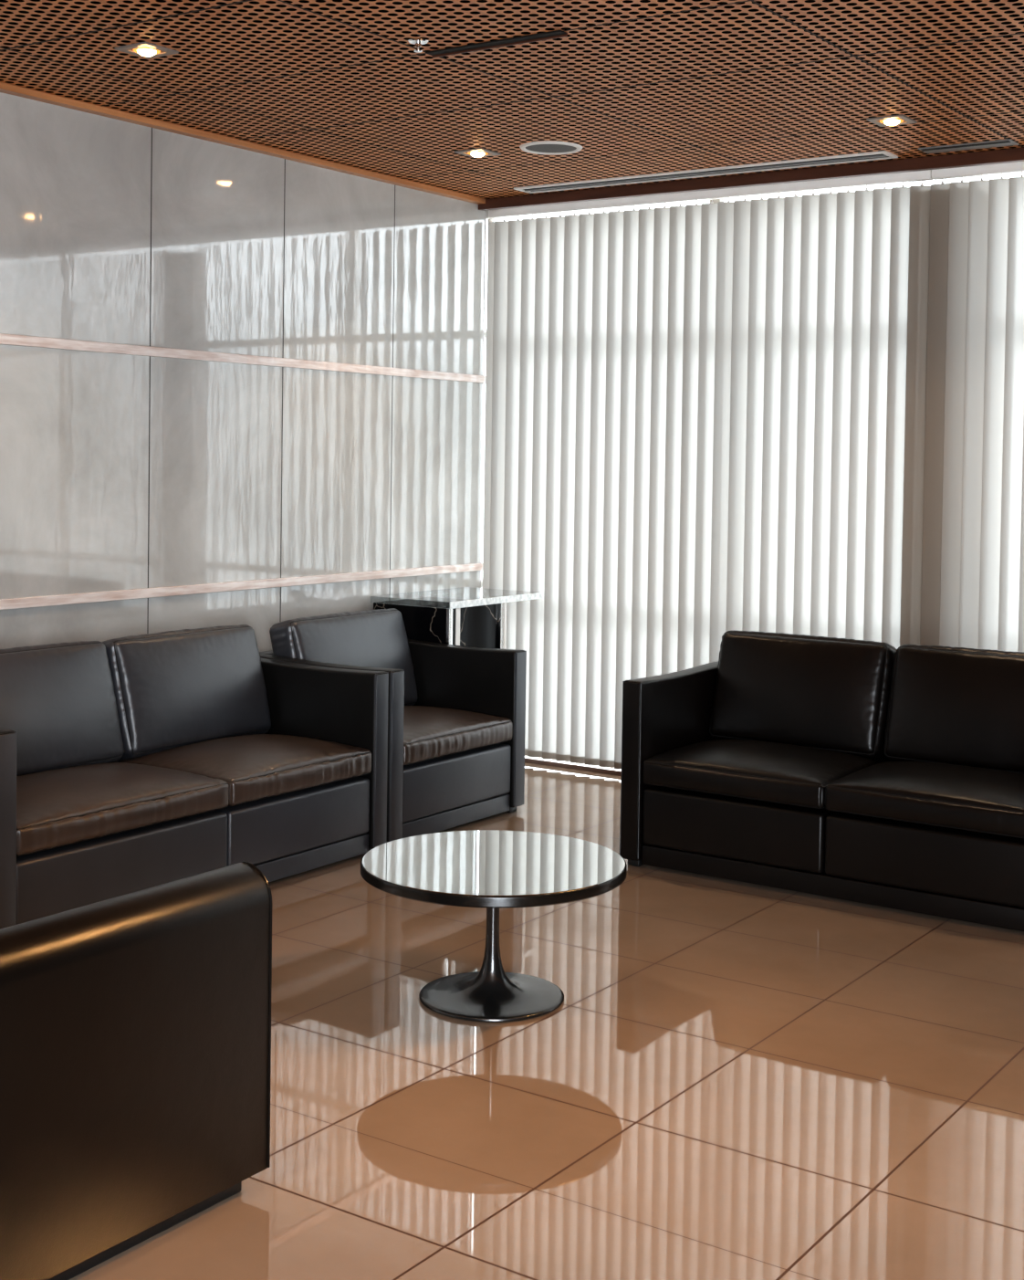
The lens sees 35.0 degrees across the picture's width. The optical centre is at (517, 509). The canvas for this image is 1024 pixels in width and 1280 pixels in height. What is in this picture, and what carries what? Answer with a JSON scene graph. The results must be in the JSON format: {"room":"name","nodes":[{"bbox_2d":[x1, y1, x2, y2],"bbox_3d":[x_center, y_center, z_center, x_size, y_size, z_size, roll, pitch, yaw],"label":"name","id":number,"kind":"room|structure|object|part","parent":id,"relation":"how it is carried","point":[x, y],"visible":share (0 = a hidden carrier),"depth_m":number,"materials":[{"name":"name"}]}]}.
{"room":"lobby","nodes":[
{"label":"lobby","id":0,"kind":"room"},
{"bbox_2d":[0,92,485,651],"bbox_3d":[-2.776,-0.075,4.893,0.001,2.962,9.155,2,2,34],"label":"wall","id":1,"kind":"structure","parent":0,"point":[118,472],"depth_m":7.02,"materials":[{"name":"glass"}]},
{"bbox_2d":[0,563,482,609],"bbox_3d":[-2.777,0.383,4.903,0.014,0.040,9.153,2,2,34],"label":"trim","id":2,"kind":"structure","parent":1,"relation":"attached to","point":[205,588],"depth_m":7.06,"materials":[{"name":"stone"}]},
{"bbox_2d":[0,333,485,383],"bbox_3d":[-2.762,-0.614,4.872,0.014,0.040,9.153,2,2,34],"label":"trim","id":3,"kind":"structure","parent":1,"relation":"attached to","point":[5,339],"depth_m":7.02,"materials":[{"name":"stone"}]},
{"bbox_2d":[0,82,485,204],"bbox_3d":[-2.734,-1.541,4.831,0.050,0.025,9.150,2,2,34],"label":"trim","id":4,"kind":"structure","parent":1,"relation":"attached to","point":[5,88],"depth_m":6.94,"materials":[{"name":"orange wood"}]},
{"bbox_2d":[480,209,488,587],"bbox_3d":[-0.188,-0.138,8.668,0.008,2.930,0.019,2,2,34],"label":"trim","id":5,"kind":"structure","parent":1,"relation":"attached to","point":[487,211],"depth_m":8.65,"materials":[{"name":"silver metal"}]},
{"bbox_2d":[0,0,1023,199],"bbox_3d":[0.163,-1.448,2.825,7.700,0.001,9.115,2,2,34],"label":"ceiling","id":6,"kind":"structure","parent":0,"point":[644,87],"depth_m":5.79,"materials":[{"name":"brown wood"}]},
{"bbox_2d":[114,41,178,58],"bbox_3d":[-1.252,-1.541,5.482,0.150,0.022,0.150,2,2,34],"label":"recessed light","id":7,"kind":"object","parent":6,"relation":"in","point":[145,49],"visible":1,"depth_m":5.46,"materials":[{"name":"grey"}]},
{"bbox_2d":[408,38,429,52],"bbox_3d":[-0.326,-1.516,5.321,0.068,0.034,0.068,2,2,34],"label":"sprinkler","id":8,"kind":"object","parent":6,"relation":"attached to","point":[418,42],"visible":1,"depth_m":5.31,"materials":[{"name":"silver metal"}]},
{"bbox_2d":[453,147,501,157],"bbox_3d":[-0.179,-1.580,7.232,0.150,0.022,0.150,2,2,34],"label":"recessed light","id":9,"kind":"object","parent":6,"relation":"in","point":[476,152],"visible":1,"depth_m":7.21,"materials":[{"name":"grey"}]},
{"bbox_2d":[425,30,567,58],"bbox_3d":[-0.076,-1.524,5.322,0.540,0.012,0.045,2,2,34],"label":"recessed slot","id":10,"kind":"object","parent":6,"relation":"attached to","point":[557,34],"visible":1,"depth_m":5.31,"materials":[{"name":"black metal"}]},
{"bbox_2d":[519,140,582,155],"bbox_3d":[0.145,-1.577,7.094,0.276,0.009,0.276,2,2,34],"label":"ceiling speaker","id":11,"kind":"object","parent":6,"relation":"attached to","point":[549,147],"visible":1,"depth_m":7.08,"materials":[{"name":"white metal"}]},
{"bbox_2d":[525,144,577,152],"bbox_3d":[0.145,-1.579,7.094,0.226,0.006,0.226,2,2,34],"label":"grille","id":12,"kind":"object","parent":11,"relation":"attached to","point":[529,148],"depth_m":7.09,"materials":[{"name":"grey metal"}]},
{"bbox_2d":[514,150,898,193],"bbox_3d":[0.829,-1.584,7.668,1.960,0.010,0.150,2,2,34],"label":"ceiling vent","id":13,"kind":"object","parent":6,"relation":"in","point":[882,154],"visible":1,"depth_m":7.60,"materials":[{"name":"white metal"}]},
{"bbox_2d":[478,146,1023,210],"bbox_3d":[2.852,-1.494,6.483,7.400,0.053,0.040,2,2,34],"label":"trim","id":14,"kind":"structure","parent":6,"relation":"attached to","point":[1016,154],"depth_m":7.62,"materials":[{"name":"red wood"}]},
{"bbox_2d":[866,114,917,126],"bbox_3d":[1.478,-1.530,6.423,0.150,0.022,0.150,2,2,34],"label":"recessed light","id":15,"kind":"object","parent":6,"relation":"in","point":[894,120],"visible":1,"depth_m":6.40,"materials":[{"name":"grey"}]},
{"bbox_2d":[918,138,1019,153],"bbox_3d":[1.918,-1.545,6.922,0.400,0.008,0.120,2,2,34],"label":"ceiling vent","id":16,"kind":"object","parent":6,"relation":"in","point":[1008,141],"visible":1,"depth_m":6.90,"materials":[{"name":"grey metal"}]},
{"bbox_2d":[69,762,1023,1279],"bbox_3d":[0.238,1.508,3.093,7.700,0.001,9.540,2,2,34],"label":"floor","id":17,"kind":"structure","parent":0,"point":[729,1079],"depth_m":4.11,"materials":[{"name":"beige tile"}]},
{"bbox_2d":[0,860,272,1279],"bbox_3d":[-1.333,1.135,2.925,0.628,0.708,1.912,2,2,34],"label":"sofa","id":18,"kind":"object","parent":17,"relation":"on","point":[135,1027],"visible":1,"depth_m":3.21,"materials":[{"name":"leather"}]},
{"bbox_2d":[0,624,388,929],"bbox_3d":[-1.417,0.944,6.008,0.885,0.896,1.918,2,2,34],"label":"leather sofa","id":19,"kind":"object","parent":17,"relation":"on","point":[131,763],"visible":1,"depth_m":6.01,"materials":[{"name":"black leather"}]},
{"bbox_3d":[-1.941,1.025,5.261,0.870,0.709,0.090,2,2,34],"label":"arm","id":20,"kind":"part","parent":19,"relation":"part of","materials":[{"name":"black leather"}]},
{"bbox_3d":[-1.583,1.039,5.016,0.009,0.695,0.076,2,2,34],"label":"panel","id":21,"kind":"part","parent":19,"relation":"part of","materials":[{"name":"black leather"}]},
{"bbox_2d":[0,640,124,776],"bbox_3d":[-1.810,0.733,5.789,0.209,0.481,0.938,-16,-8,34],"label":"cushion","id":22,"kind":"object","parent":19,"relation":"on","point":[64,702],"depth_m":5.88,"materials":[{"name":"black leather"}]},
{"bbox_3d":[-1.620,1.193,5.668,0.770,0.222,0.934,2,2,34],"label":"panel","id":23,"kind":"part","parent":19,"relation":"part of","materials":[{"name":"black leather"}]},
{"bbox_2d":[16,761,229,856],"bbox_3d":[-1.542,0.994,5.610,0.636,0.149,0.968,2,2,34],"label":"seat cushion","id":24,"kind":"object","parent":19,"relation":"on","point":[62,807],"depth_m":5.49,"materials":[{"name":"brown leather"}]},
{"bbox_2d":[101,624,271,761],"bbox_3d":[-1.318,0.718,6.506,0.210,0.484,0.804,-16,-8,34],"label":"cushion","id":25,"kind":"object","parent":19,"relation":"on","point":[176,690],"depth_m":6.38,"materials":[{"name":"black leather"}]},
{"bbox_2d":[120,734,371,806],"bbox_3d":[-1.050,0.979,6.327,0.638,0.149,0.830,2,2,34],"label":"seat cushion","id":26,"kind":"object","parent":19,"relation":"on","point":[254,770],"depth_m":6.18,"materials":[{"name":"brown leather"}]},
{"bbox_3d":[-1.128,1.178,6.385,0.770,0.222,0.794,2,2,34],"label":"panel","id":27,"kind":"part","parent":19,"relation":"part of","materials":[{"name":"black leather"}]},
{"bbox_3d":[-0.907,0.994,6.768,0.870,0.709,0.090,2,2,34],"label":"arm","id":28,"kind":"part","parent":19,"relation":"part of","materials":[{"name":"black leather"}]},
{"bbox_3d":[-0.549,1.008,6.523,0.009,0.695,0.076,2,2,34],"label":"panel","id":29,"kind":"part","parent":19,"relation":"part of","materials":[{"name":"black leather"}]},
{"bbox_2d":[259,608,526,842],"bbox_3d":[-0.592,0.919,7.212,0.884,0.896,0.977,2,2,34],"label":"leather armchair","id":30,"kind":"object","parent":17,"relation":"on","point":[456,714],"visible":0.52,"depth_m":7.16,"materials":[{"name":"black leather"}]},
{"bbox_3d":[-0.922,0.975,7.439,0.085,0.705,0.800,2,2,34],"label":"frame","id":31,"kind":"part","parent":30,"relation":"part of","materials":[{"name":"black leather"}]},
{"bbox_3d":[-0.849,0.992,6.852,0.870,0.709,0.090,2,2,34],"label":"arm","id":32,"kind":"part","parent":30,"relation":"part of","materials":[{"name":"black leather"}]},
{"bbox_2d":[269,608,418,705],"bbox_3d":[-0.759,0.701,7.321,0.210,0.484,0.804,-16,-8,34],"label":"cushion","id":33,"kind":"object","parent":30,"relation":"on","point":[370,638],"depth_m":7.25,"materials":[{"name":"black leather"}]},
{"bbox_3d":[-0.492,1.006,6.607,0.009,0.695,0.076,2,2,34],"label":"panel","id":34,"kind":"part","parent":30,"relation":"part of","materials":[{"name":"black leather"}]},
{"bbox_3d":[-0.568,1.161,7.200,0.770,0.222,0.794,2,2,34],"label":"panel","id":35,"kind":"part","parent":30,"relation":"part of","materials":[{"name":"black leather"}]},
{"bbox_2d":[403,705,513,764],"bbox_3d":[-0.490,0.962,7.143,0.636,0.149,0.828,2,2,34],"label":"seat cushion","id":36,"kind":"object","parent":30,"relation":"on","point":[432,734],"depth_m":7.03,"materials":[{"name":"brown leather"}]},
{"bbox_3d":[-0.348,0.977,7.583,0.870,0.709,0.090,2,2,34],"label":"arm","id":37,"kind":"part","parent":30,"relation":"part of","materials":[{"name":"black leather"}]},
{"bbox_3d":[0.010,0.991,7.339,0.009,0.695,0.076,2,2,34],"label":"panel","id":38,"kind":"part","parent":30,"relation":"part of","materials":[{"name":"black leather"}]},
{"bbox_2d":[373,587,542,649],"bbox_3d":[-0.302,0.882,8.089,0.486,0.925,0.780,2,2,34],"label":"side table","id":39,"kind":"object","parent":17,"relation":"on","point":[466,616],"visible":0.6,"depth_m":7.84,"materials":[{"name":"black stone"}]},
{"bbox_3d":[-0.327,0.911,7.664,0.017,0.893,0.030,2,2,34],"label":"corner post","id":40,"kind":"part","parent":39,"relation":"part of","materials":[{"name":"silver metal"}]},
{"bbox_3d":[-0.312,0.910,7.687,0.017,0.893,0.019,2,2,34],"label":"corner post","id":41,"kind":"part","parent":39,"relation":"part of","materials":[{"name":"black"}]},
{"bbox_3d":[-0.298,0.436,8.077,0.480,0.031,0.780,2,2,34],"label":"glass","id":42,"kind":"part","parent":39,"relation":"part of","materials":[{"name":"clear glass"}]},
{"bbox_3d":[-0.295,0.910,7.711,0.017,0.893,0.035,2,2,34],"label":"corner post","id":43,"kind":"part","parent":39,"relation":"part of","materials":[{"name":"white metal"}]},
{"bbox_3d":[-0.088,0.903,8.012,0.017,0.893,0.025,2,2,34],"label":"corner post","id":44,"kind":"part","parent":39,"relation":"part of","materials":[{"name":"silver metal"}]},
{"bbox_3d":[-0.073,0.903,8.035,0.017,0.893,0.020,2,2,34],"label":"corner post","id":45,"kind":"part","parent":39,"relation":"part of","materials":[{"name":"white metal"}]},
{"bbox_2d":[360,829,627,1022],"bbox_3d":[-0.074,1.244,4.817,0.786,0.412,0.786,2,2,34],"label":"pedestal table","id":46,"kind":"object","parent":17,"relation":"on","point":[494,870],"visible":1,"depth_m":4.75,"materials":[{"name":"grey mirror"}]},
{"bbox_2d":[524,755,621,776],"bbox_3d":[1.892,1.390,7.350,5.570,0.022,0.055,2,2,34],"label":"trim","id":47,"kind":"structure","parent":17,"relation":"on","point":[532,760],"depth_m":8.42,"materials":[{"name":"white paint"}]},
{"bbox_2d":[619,629,1023,931],"bbox_3d":[1.369,0.979,6.269,1.746,0.895,0.883,2,2,34],"label":"leather sofa","id":48,"kind":"object","parent":17,"relation":"on","point":[783,760],"visible":1,"depth_m":6.18,"materials":[{"name":"black leather"}]},
{"bbox_3d":[0.443,1.027,6.387,0.076,0.695,0.009,2,2,34],"label":"panel","id":49,"kind":"part","parent":48,"relation":"part of","materials":[{"name":"leather"}]},
{"bbox_3d":[0.689,1.019,6.744,0.090,0.709,0.870,2,2,34],"label":"arm","id":50,"kind":"part","parent":48,"relation":"part of","materials":[{"name":"leather"}]},
{"bbox_3d":[1.016,1.208,6.475,0.762,0.222,0.770,2,2,34],"label":"panel","id":51,"kind":"part","parent":48,"relation":"part of","materials":[{"name":"leather"}]},
{"bbox_2d":[642,739,882,808],"bbox_3d":[0.968,1.007,6.394,0.794,0.148,0.634,2,2,34],"label":"seat cushion","id":52,"kind":"object","parent":48,"relation":"on","point":[761,773],"depth_m":6.23,"materials":[{"name":"leather"}]},
{"bbox_2d":[709,629,896,760],"bbox_3d":[1.159,0.750,6.658,0.771,0.481,0.210,2,-13,34],"label":"cushion","id":53,"kind":"object","parent":48,"relation":"on","point":[834,695],"depth_m":6.55,"materials":[{"name":"leather"}]},
{"bbox_3d":[1.593,1.039,6.600,1.568,0.705,0.085,2,2,34],"label":"frame","id":54,"kind":"part","parent":48,"relation":"part of","materials":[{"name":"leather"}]},
{"bbox_2d":[824,761,1023,837],"bbox_3d":[1.614,1.030,5.951,0.825,0.149,0.633,2,2,34],"label":"seat cushion","id":55,"kind":"object","parent":48,"relation":"on","point":[963,799],"depth_m":5.79,"materials":[{"name":"leather"}]},
{"bbox_3d":[1.663,1.231,6.032,0.794,0.222,0.770,2,2,34],"label":"panel","id":56,"kind":"part","parent":48,"relation":"part of","materials":[{"name":"leather"}]},
{"bbox_2d":[883,644,1023,774],"bbox_3d":[1.805,0.774,6.215,0.802,0.481,0.210,2,-13,34],"label":"cushion","id":57,"kind":"object","parent":48,"relation":"on","point":[964,707],"depth_m":6.20,"materials":[{"name":"leather"}]},
{"bbox_2d":[488,199,723,221],"bbox_3d":[2.028,-0.082,7.435,5.650,2.962,0.260,2,2,34],"label":"window","id":58,"kind":"structure","parent":0,"point":[715,201],"depth_m":8.19,"materials":[{"name":"clear glass"}]},
{"label":"ceiling","id":59,"kind":"structure","parent":0,"visible":0},
{"bbox_2d":[482,169,933,769],"bbox_3d":[0.782,-0.129,8.059,2.562,2.911,0.057,2,2,34],"label":"vertical blind","id":60,"kind":"object","parent":59,"relation":"hanging from","point":[704,422],"visible":0.78,"depth_m":7.98,"materials":[{"name":"white fabric"}]},
{"bbox_2d":[920,161,1023,652],"bbox_3d":[3.014,-0.047,6.529,2.858,2.911,0.044,2,2,34],"label":"vertical blind","id":61,"kind":"object","parent":59,"relation":"hanging from","point":[973,562],"visible":0.83,"depth_m":7.19,"materials":[{"name":"white fabric"}]}
]}

